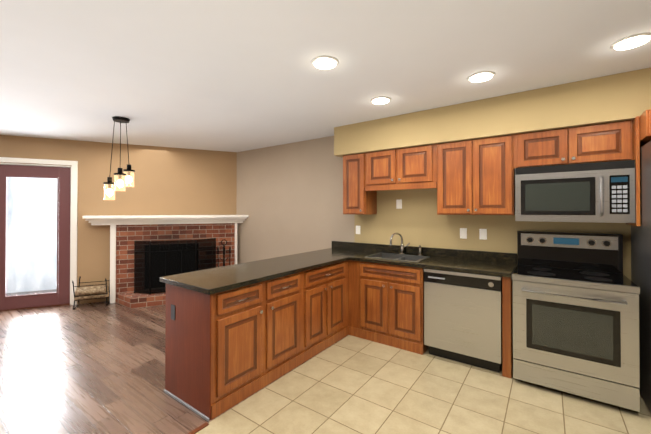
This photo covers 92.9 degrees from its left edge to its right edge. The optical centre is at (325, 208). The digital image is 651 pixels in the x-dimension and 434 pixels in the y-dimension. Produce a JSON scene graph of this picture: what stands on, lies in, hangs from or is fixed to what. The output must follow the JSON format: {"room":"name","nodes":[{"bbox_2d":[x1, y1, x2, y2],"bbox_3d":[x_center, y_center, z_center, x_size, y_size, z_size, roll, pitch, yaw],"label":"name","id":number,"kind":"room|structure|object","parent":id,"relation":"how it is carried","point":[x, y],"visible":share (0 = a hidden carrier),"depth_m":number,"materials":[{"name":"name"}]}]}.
{"room":"kitchen","nodes":[
{"label":"kitchen","id":0,"kind":"room"},
{"bbox_2d":[0,135,236,303],"bbox_3d":[-5.788,0.209,4.052,9.450,2.555,0.120,0,-1,-24],"label":"wall","id":1,"kind":"structure","parent":0,"point":[174,181],"depth_m":5.12,"materials":[{"name":"paint"}]},
{"bbox_2d":[0,164,70,311],"bbox_3d":[-4.868,0.424,4.434,1.956,2.131,0.155,0,-1,-24],"label":"french door","id":2,"kind":"structure","parent":1,"relation":"in","point":[61,296],"depth_m":4.68,"materials":[{"name":"red paint"}]},
{"bbox_2d":[0,157,77,304],"bbox_3d":[-4.872,0.374,4.443,2.140,2.230,0.140,0,-1,-24],"label":"door frame","id":3,"kind":"structure","parent":1,"relation":"attached to","point":[73,211],"depth_m":4.79,"materials":[{"name":"white paint"}]},
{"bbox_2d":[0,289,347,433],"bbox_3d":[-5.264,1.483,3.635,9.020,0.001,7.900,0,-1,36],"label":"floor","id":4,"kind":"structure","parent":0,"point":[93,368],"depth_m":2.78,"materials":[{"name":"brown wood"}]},
{"bbox_2d":[72,276,109,309],"bbox_3d":[-3.574,1.273,4.749,0.416,0.432,0.364,0,-1,-24],"label":"log holder","id":5,"kind":"object","parent":4,"relation":"on","point":[90,293],"visible":0.94,"depth_m":4.68,"materials":[{"name":"black metal"}]},
{"bbox_2d":[82,215,247,308],"bbox_3d":[-2.510,0.805,5.102,2.440,1.380,0.598,0,-1,-24],"label":"fireplace","id":6,"kind":"object","parent":4,"relation":"on","point":[126,231],"visible":0.58,"depth_m":5.01,"materials":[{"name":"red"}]},
{"bbox_2d":[134,238,215,294],"bbox_3d":[-2.434,0.928,5.065,1.234,0.829,0.214,0,-1,-24],"label":"fire screen","id":7,"kind":"object","parent":6,"relation":"on","point":[154,261],"visible":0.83,"depth_m":4.92,"materials":[{"name":"black metal"}]},
{"bbox_2d":[217,239,230,266],"bbox_3d":[-1.766,0.944,5.399,0.268,0.805,0.200,0,-1,-24],"label":"stand","id":8,"kind":"object","parent":6,"relation":"on","point":[224,260],"visible":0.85,"depth_m":5.39,"materials":[{"name":"black metal"}]},
{"bbox_2d":[188,422,208,433],"bbox_3d":[-1.827,1.456,0.685,0.035,0.006,3.510,0,-1,36],"label":"threshold strip","id":9,"kind":"object","parent":4,"relation":"on","point":[200,427],"depth_m":2.06,"materials":[{"name":"brown wood"}]},
{"bbox_2d":[0,0,650,151],"bbox_3d":[-3.770,-1.131,2.616,12.660,0.100,7.950,0,-1,36],"label":"ceiling","id":10,"kind":"structure","parent":0,"point":[230,75],"depth_m":2.27,"materials":[{"name":"white paint"}]},
{"bbox_2d":[103,116,134,199],"bbox_3d":[-2.447,-0.584,3.696,0.259,0.973,0.296,0,-1,36],"label":"pendant light","id":11,"kind":"object","parent":10,"relation":"hanging from","point":[120,174],"visible":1,"depth_m":3.65,"materials":[{"name":"white glass"}]},
{"bbox_2d":[311,56,338,69],"bbox_3d":[-0.004,-1.076,2.296,0.207,0.012,0.207,0,-1,30],"label":"recessed light","id":12,"kind":"object","parent":10,"relation":"in","point":[331,62],"depth_m":2.27,"materials":[{"name":"white paint"}]},
{"bbox_2d":[370,96,390,103],"bbox_3d":[0.549,-1.070,3.076,0.207,0.012,0.207,0,-1,30],"label":"recessed light","id":13,"kind":"object","parent":10,"relation":"in","point":[381,99],"depth_m":3.05,"materials":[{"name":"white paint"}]},
{"bbox_2d":[467,71,494,82],"bbox_3d":[1.274,-1.074,2.536,0.207,0.012,0.207,0,-1,30],"label":"recessed light","id":14,"kind":"object","parent":10,"relation":"in","point":[482,76],"depth_m":2.51,"materials":[{"name":"white paint"}]},
{"bbox_2d":[610,33,650,50],"bbox_3d":[1.991,-1.079,2.012,0.207,0.012,0.207,0,0,12],"label":"recessed light","id":15,"kind":"object","parent":10,"relation":"in","point":[636,40],"depth_m":2.00,"materials":[{"name":"white paint"}]},
{"bbox_2d":[195,335,650,433],"bbox_3d":[-0.119,1.451,-0.053,3.640,0.001,7.900,0,-1,36],"label":"floor","id":16,"kind":"structure","parent":0,"point":[349,384],"depth_m":2.33,"materials":[{"name":"tile"}]},
{"bbox_2d":[164,280,267,420],"bbox_3d":[-0.897,1.035,2.523,0.623,0.878,0.499,0,-1,36],"label":"base cabinet","id":17,"kind":"object","parent":16,"relation":"on","point":[226,350],"depth_m":2.31,"materials":[{"name":"brown wood"}]},
{"bbox_2d":[268,271,303,384],"bbox_3d":[-0.607,1.038,2.926,0.621,0.878,0.494,0,-1,36],"label":"base cabinet","id":18,"kind":"object","parent":16,"relation":"on","point":[285,293],"depth_m":2.75,"materials":[{"name":"brown wood"}]},
{"bbox_2d":[304,261,347,361],"bbox_3d":[-0.243,1.042,3.433,0.621,0.878,0.755,0,-1,36],"label":"base cabinet","id":19,"kind":"object","parent":16,"relation":"on","point":[326,287],"depth_m":3.24,"materials":[{"name":"brown wood"}]},
{"bbox_2d":[348,260,375,335],"bbox_3d":[0.179,1.047,4.022,0.621,0.878,0.694,0,-1,36],"label":"base cabinet","id":20,"kind":"object","parent":16,"relation":"on","point":[361,275],"depth_m":3.53,"materials":[{"name":"brown wood"}]},
{"bbox_2d":[160,241,367,294],"bbox_3d":[-0.345,0.533,3.319,0.684,0.137,2.486,0,-1,36],"label":"countertop","id":21,"kind":"structure","parent":20,"relation":"on","point":[234,276],"depth_m":2.79,"materials":[{"name":"black stone"}]},
{"bbox_2d":[348,243,516,277],"bbox_3d":[1.127,0.533,3.390,1.613,0.137,0.655,0,-1,36],"label":"countertop","id":22,"kind":"structure","parent":20,"relation":"on","point":[501,264],"depth_m":3.34,"materials":[{"name":"black stone"}]},
{"bbox_2d":[365,253,428,261],"bbox_3d":[0.836,0.654,3.603,0.624,0.186,0.438,0,-1,36],"label":"stainless steel sink","id":23,"kind":"object","parent":22,"relation":"in","point":[404,257],"visible":0.23,"depth_m":3.74,"materials":[{"name":"grey metal"}]},
{"bbox_2d":[390,232,421,255],"bbox_3d":[0.972,0.431,3.736,0.342,0.272,0.215,0,-1,36],"label":"gooseneck faucet","id":24,"kind":"object","parent":22,"relation":"on","point":[402,245],"visible":1,"depth_m":3.80,"materials":[{"name":"silver metal"}]},
{"bbox_2d":[424,268,501,372],"bbox_3d":[1.436,1.042,3.146,0.672,0.874,0.613,0,-1,36],"label":"stainless steel dishwasher","id":25,"kind":"object","parent":16,"relation":"on","point":[462,317],"visible":0.81,"depth_m":2.88,"materials":[{"name":"silver metal"}]},
{"bbox_2d":[512,231,639,411],"bbox_3d":[2.065,0.850,2.635,0.772,1.250,0.734,0,-1,36],"label":"electric range","id":26,"kind":"object","parent":16,"relation":"on","point":[575,313],"visible":1,"depth_m":2.43,"materials":[{"name":"silver metal"}]},
{"bbox_2d":[631,141,650,412],"bbox_3d":[2.756,0.487,2.054,0.912,1.965,0.877,0,-1,36],"label":"stainless refrigerator","id":27,"kind":"object","parent":16,"relation":"on","point":[641,256],"visible":0.83,"depth_m":2.30,"materials":[{"name":"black metal"}]},
{"bbox_2d":[236,136,630,279],"bbox_3d":[0.655,0.210,4.213,7.180,2.555,0.120,0,-1,36],"label":"wall","id":28,"kind":"structure","parent":0,"point":[289,199],"depth_m":4.60,"materials":[{"name":"paint"}]},
{"bbox_2d":[356,226,359,233],"bbox_3d":[0.449,0.298,4.279,0.072,0.116,0.008,0,-1,36],"label":"outlet","id":29,"kind":"object","parent":28,"relation":"attached to","point":[357,227],"depth_m":4.28,"materials":[{"name":"white plastic"}]},
{"bbox_2d":[343,153,378,214],"bbox_3d":[0.450,-0.308,4.078,0.332,0.773,0.340,0,-1,36],"label":"upper cabinet","id":30,"kind":"object","parent":28,"relation":"attached to","point":[357,199],"depth_m":3.93,"materials":[{"name":"brown wood"}]},
{"bbox_2d":[367,149,406,188],"bbox_3d":[0.756,-0.488,3.860,0.419,0.416,0.340,0,-1,36],"label":"upper cabinet","id":31,"kind":"object","parent":28,"relation":"attached to","point":[382,166],"depth_m":3.70,"materials":[{"name":"brown wood"}]},
{"bbox_2d":[396,199,401,208],"bbox_3d":[0.935,-0.055,3.934,0.072,0.116,0.008,0,-1,36],"label":"outlet","id":32,"kind":"object","parent":28,"relation":"attached to","point":[398,202],"depth_m":3.93,"materials":[{"name":"white plastic"}]},
{"bbox_2d":[399,144,438,188],"bbox_3d":[1.110,-0.490,3.606,0.452,0.416,0.340,0,-1,36],"label":"upper cabinet","id":33,"kind":"object","parent":28,"relation":"attached to","point":[418,165],"depth_m":3.45,"materials":[{"name":"brown wood"}]},
{"bbox_2d":[435,139,474,214],"bbox_3d":[1.439,-0.315,3.369,0.356,0.769,0.340,0,-1,36],"label":"upper cabinet","id":34,"kind":"object","parent":28,"relation":"attached to","point":[472,177],"depth_m":3.22,"materials":[{"name":"brown wood"}]},
{"bbox_2d":[460,228,466,238],"bbox_3d":[1.554,0.281,3.487,0.072,0.116,0.008,0,-1,36],"label":"outlet","id":35,"kind":"object","parent":28,"relation":"attached to","point":[463,231],"depth_m":3.48,"materials":[{"name":"white plastic"}]},
{"bbox_2d":[479,229,486,239],"bbox_3d":[1.717,0.280,3.370,0.072,0.116,0.008,0,-1,36],"label":"outlet","id":36,"kind":"object","parent":28,"relation":"attached to","point":[482,233],"depth_m":3.37,"materials":[{"name":"white plastic"}]},
{"bbox_2d":[475,134,514,214],"bbox_3d":[1.728,-0.317,3.161,0.356,0.769,0.340,0,-1,36],"label":"upper cabinet","id":37,"kind":"object","parent":28,"relation":"attached to","point":[494,156],"depth_m":3.01,"materials":[{"name":"brown wood"}]},
{"bbox_2d":[515,127,570,167],"bbox_3d":[2.038,-0.540,2.941,0.407,0.328,0.340,0,-1,36],"label":"upper cabinet","id":38,"kind":"object","parent":28,"relation":"attached to","point":[547,147],"depth_m":2.79,"materials":[{"name":"brown wood"}]},
{"bbox_2d":[571,118,634,163],"bbox_3d":[2.369,-0.541,2.704,0.407,0.328,0.340,0,-1,36],"label":"upper cabinet","id":39,"kind":"object","parent":28,"relation":"attached to","point":[612,141],"depth_m":2.55,"materials":[{"name":"brown wood"}]},
{"bbox_2d":[515,160,634,222],"bbox_3d":[2.175,-0.129,2.765,0.796,0.492,0.457,0,-1,36],"label":"microwave","id":40,"kind":"object","parent":39,"relation":"attached to","point":[600,192],"visible":1,"depth_m":2.58,"materials":[{"name":"silver metal"}]},
{"bbox_2d":[635,109,650,148],"bbox_3d":[2.669,-0.613,2.319,0.482,0.191,0.618,0,-1,36],"label":"upper cabinet","id":41,"kind":"object","parent":28,"relation":"attached to","point":[643,122],"depth_m":2.33,"materials":[{"name":"brown wood"}]},
{"bbox_2d":[334,67,650,157],"bbox_3d":[1.776,-0.889,3.113,3.823,0.371,0.373,0,-1,36],"label":"soffit","id":42,"kind":"structure","parent":0,"point":[624,96],"depth_m":2.90,"materials":[{"name":"paint"}]},
{"label":"outside","id":43,"kind":"structure","parent":0,"visible":0},
{"bbox_2d":[5,177,58,292],"bbox_3d":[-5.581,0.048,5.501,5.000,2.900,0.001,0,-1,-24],"label":"door glass","id":44,"kind":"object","parent":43,"point":[13,216],"depth_m":5.61,"materials":[{"name":"glass"}]}
]}

